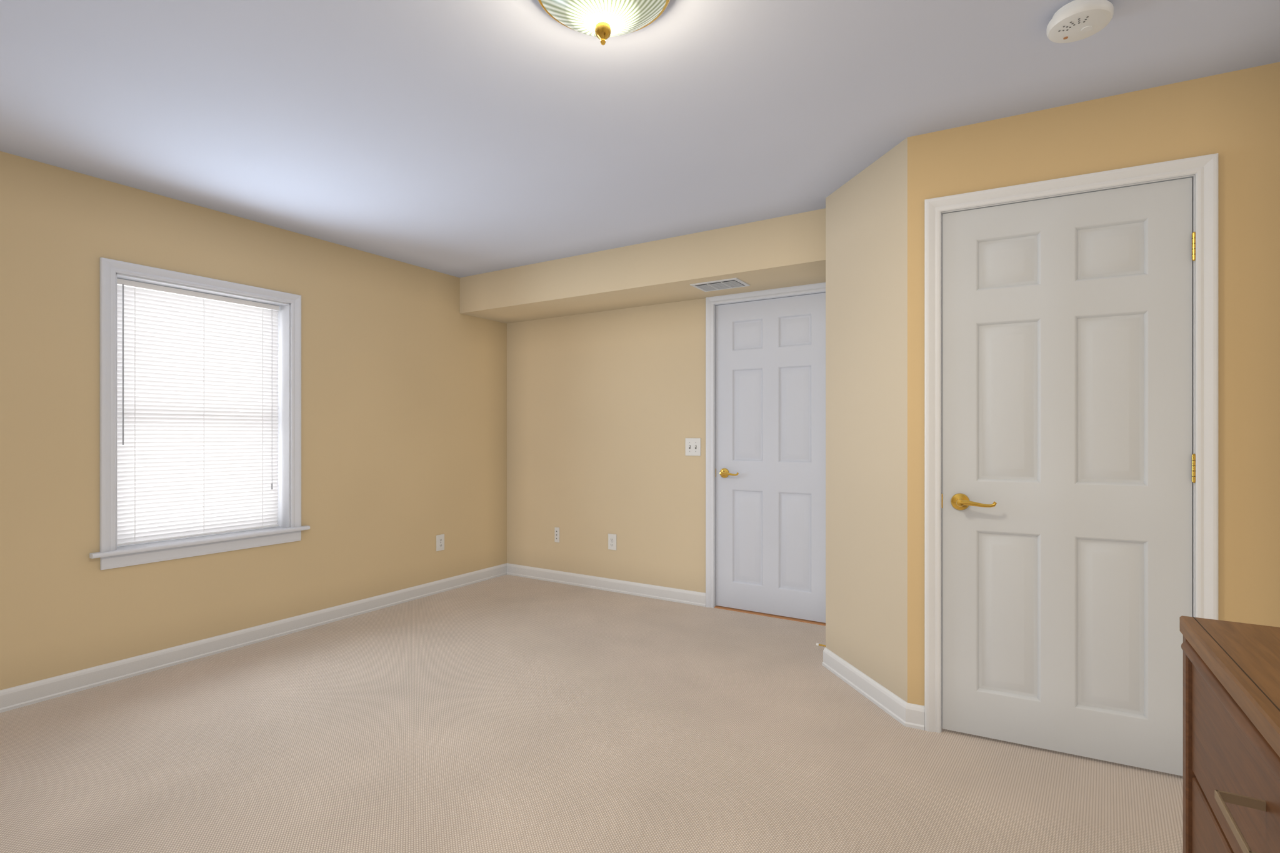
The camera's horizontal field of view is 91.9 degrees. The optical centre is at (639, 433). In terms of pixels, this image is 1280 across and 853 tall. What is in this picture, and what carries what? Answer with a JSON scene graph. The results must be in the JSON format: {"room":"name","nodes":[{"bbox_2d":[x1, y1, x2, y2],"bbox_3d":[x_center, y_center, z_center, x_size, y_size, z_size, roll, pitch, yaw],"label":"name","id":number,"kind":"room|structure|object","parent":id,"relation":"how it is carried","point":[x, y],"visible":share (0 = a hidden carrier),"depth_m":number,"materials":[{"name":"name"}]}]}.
{"room":"bedroom","nodes":[
{"label":"bedroom","id":0,"kind":"room"},
{"bbox_2d":[0,151,506,690],"bbox_3d":[-2.535,-0.009,3.039,0.200,2.357,5.494,0,0,32],"label":"wall","id":1,"kind":"structure","parent":0,"point":[404,415],"depth_m":3.40,"materials":[{"name":"paint"}]},
{"bbox_2d":[89,525,309,569],"bbox_3d":[-2.314,0.594,3.309,0.191,0.084,1.013,0,0,32],"label":"window sill","id":2,"kind":"structure","parent":1,"relation":"attached to","point":[137,554],"depth_m":3.20,"materials":[{"name":"paint"}]},
{"bbox_2d":[100,257,301,552],"bbox_3d":[-2.337,-0.134,3.322,0.199,1.371,0.939,0,0,32],"label":"window","id":3,"kind":"structure","parent":1,"relation":"in","point":[109,268],"depth_m":3.27,"materials":[{"name":"paint"}]},
{"bbox_2d":[116,278,279,546],"bbox_3d":[-2.335,-0.101,3.314,0.046,1.298,0.785,0,0,32],"label":"window blind","id":4,"kind":"object","parent":3,"relation":"attached to","point":[197,417],"visible":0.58,"depth_m":3.28,"materials":[{"name":"white plastic"}]},
{"bbox_2d":[436,534,444,551],"bbox_3d":[-1.470,0.805,4.559,0.010,0.116,0.072,0,0,32],"label":"outlet","id":5,"kind":"object","parent":1,"relation":"attached to","point":[440,542],"visible":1,"depth_m":4.55,"materials":[{"name":"white plastic"}]},
{"bbox_2d":[0,574,1183,852],"bbox_3d":[-0.580,1.220,1.827,4.800,0.100,5.494,0,0,32],"label":"floor","id":6,"kind":"structure","parent":0,"point":[510,714],"depth_m":2.25,"materials":[{"name":"beige carpet"}]},
{"bbox_2d":[1179,615,1279,852],"bbox_3d":[0.894,0.745,0.564,0.527,0.850,0.954,0,0,32],"label":"dresser","id":7,"kind":"object","parent":6,"relation":"on","point":[1231,737],"visible":1,"depth_m":0.88,"materials":[{"name":"brown wood"}]},
{"bbox_2d":[506,298,705,593],"bbox_3d":[0.189,-0.009,4.465,2.928,2.357,0.200,0,0,32],"label":"wall","id":8,"kind":"structure","parent":0,"point":[605,414],"depth_m":4.60,"materials":[{"name":"paint"}]},
{"bbox_2d":[554,527,559,542],"bbox_3d":[-0.654,0.798,4.863,0.046,0.116,0.011,0,0,32],"label":"outlet plate","id":9,"kind":"object","parent":8,"relation":"attached to","point":[556,534],"visible":1,"depth_m":4.86,"materials":[{"name":"white plastic"}]},
{"bbox_2d":[608,533,616,549],"bbox_3d":[-0.206,0.805,4.586,0.072,0.116,0.010,0,0,32],"label":"outlet","id":10,"kind":"object","parent":8,"relation":"attached to","point":[612,542],"visible":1,"depth_m":4.58,"materials":[{"name":"white plastic"}]},
{"bbox_2d":[685,438,700,456],"bbox_3d":[0.360,0.093,4.232,0.116,0.120,0.016,0,0,32],"label":"switch plate","id":11,"kind":"object","parent":8,"relation":"attached to","point":[692,446],"visible":1,"depth_m":4.23,"materials":[{"name":"white plastic"}]},
{"bbox_2d":[705,282,825,625],"bbox_3d":[0.854,0.124,3.994,0.888,2.095,0.139,0,0,32],"label":"door frame","id":12,"kind":"structure","parent":8,"relation":"attached to","point":[710,302],"depth_m":4.15,"materials":[{"name":"paint"}]},
{"bbox_2d":[715,292,825,623],"bbox_3d":[0.829,0.149,3.958,0.766,2.018,0.089,0,0,32],"label":"door","id":13,"kind":"structure","parent":8,"relation":"in","point":[770,457],"depth_m":3.96,"materials":[{"name":"paint"}]},
{"bbox_2d":[0,0,1279,278],"bbox_3d":[-0.580,-1.237,1.827,4.800,0.100,5.494,0,0,32],"label":"ceiling","id":14,"kind":"structure","parent":0,"point":[461,137],"depth_m":2.19,"materials":[{"name":"paint"}]},
{"bbox_2d":[537,0,669,44],"bbox_3d":[-0.097,-1.105,1.629,0.364,0.166,0.364,0,0,32],"label":"ceiling light","id":15,"kind":"object","parent":14,"relation":"attached to","point":[602,20],"visible":1,"depth_m":1.62,"materials":[{"name":"clear glass"}]},
{"bbox_2d":[460,208,825,323],"bbox_3d":[-0.045,-1.056,4.200,2.828,0.282,0.516,0,0,32],"label":"soffit beam","id":16,"kind":"structure","parent":14,"relation":"attached to","point":[786,251],"depth_m":3.88,"materials":[{"name":"paint"}]},
{"bbox_2d":[690,277,749,291],"bbox_3d":[0.492,-0.910,3.807,0.307,0.014,0.214,0,0,32],"label":"air vent register","id":17,"kind":"object","parent":16,"relation":"attached to","point":[732,283],"visible":1,"depth_m":3.78,"materials":[{"name":"silver metal"}]},
{"bbox_2d":[1046,0,1113,43],"bbox_3d":[1.236,-1.163,1.741,0.154,0.051,0.154,0,0,32],"label":"smoke detector","id":18,"kind":"object","parent":14,"relation":"attached to","point":[1075,20],"visible":0.98,"depth_m":1.72,"materials":[{"name":"white plastic"}]},
{"bbox_2d":[825,137,907,702],"bbox_3d":[1.296,-0.009,3.119,0.612,2.357,1.321,0,0,32],"label":"wall","id":19,"kind":"structure","parent":0,"point":[866,420],"depth_m":2.75,"materials":[{"name":"beige paint"}]},
{"bbox_2d":[816,643,825,646],"bbox_3d":[0.975,1.125,3.278,0.078,0.018,0.018,0,0,32],"label":"door stop","id":20,"kind":"object","parent":19,"relation":"attached to","point":[817,644],"visible":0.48,"depth_m":3.29,"materials":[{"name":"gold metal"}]},
{"bbox_2d":[907,61,1279,705],"bbox_3d":[1.694,-0.009,2.225,1.340,2.357,0.120,0,0,27],"label":"wall","id":21,"kind":"structure","parent":0,"point":[1231,119],"depth_m":2.04,"materials":[{"name":"beige paint"}]},
{"bbox_2d":[0,563,924,730],"bbox_3d":[-0.580,1.125,1.827,4.400,0.090,5.094,0,0,32],"label":"baseboard","id":22,"kind":"structure","parent":21,"relation":"attached to","point":[894,705],"depth_m":3.29,"materials":[{"name":"paint"}]},
{"bbox_2d":[941,177,1195,776],"bbox_3d":[1.519,0.149,2.243,0.769,2.018,0.089,0,0,27],"label":"door","id":23,"kind":"structure","parent":21,"relation":"in","point":[1069,467],"depth_m":2.23,"materials":[{"name":"paint"}]},
{"bbox_2d":[924,153,1218,733],"bbox_3d":[1.542,0.123,2.294,0.880,2.093,0.140,0,0,27],"label":"door frame","id":24,"kind":"structure","parent":21,"relation":"attached to","point":[1203,169],"depth_m":2.14,"materials":[{"name":"paint"}]}
]}

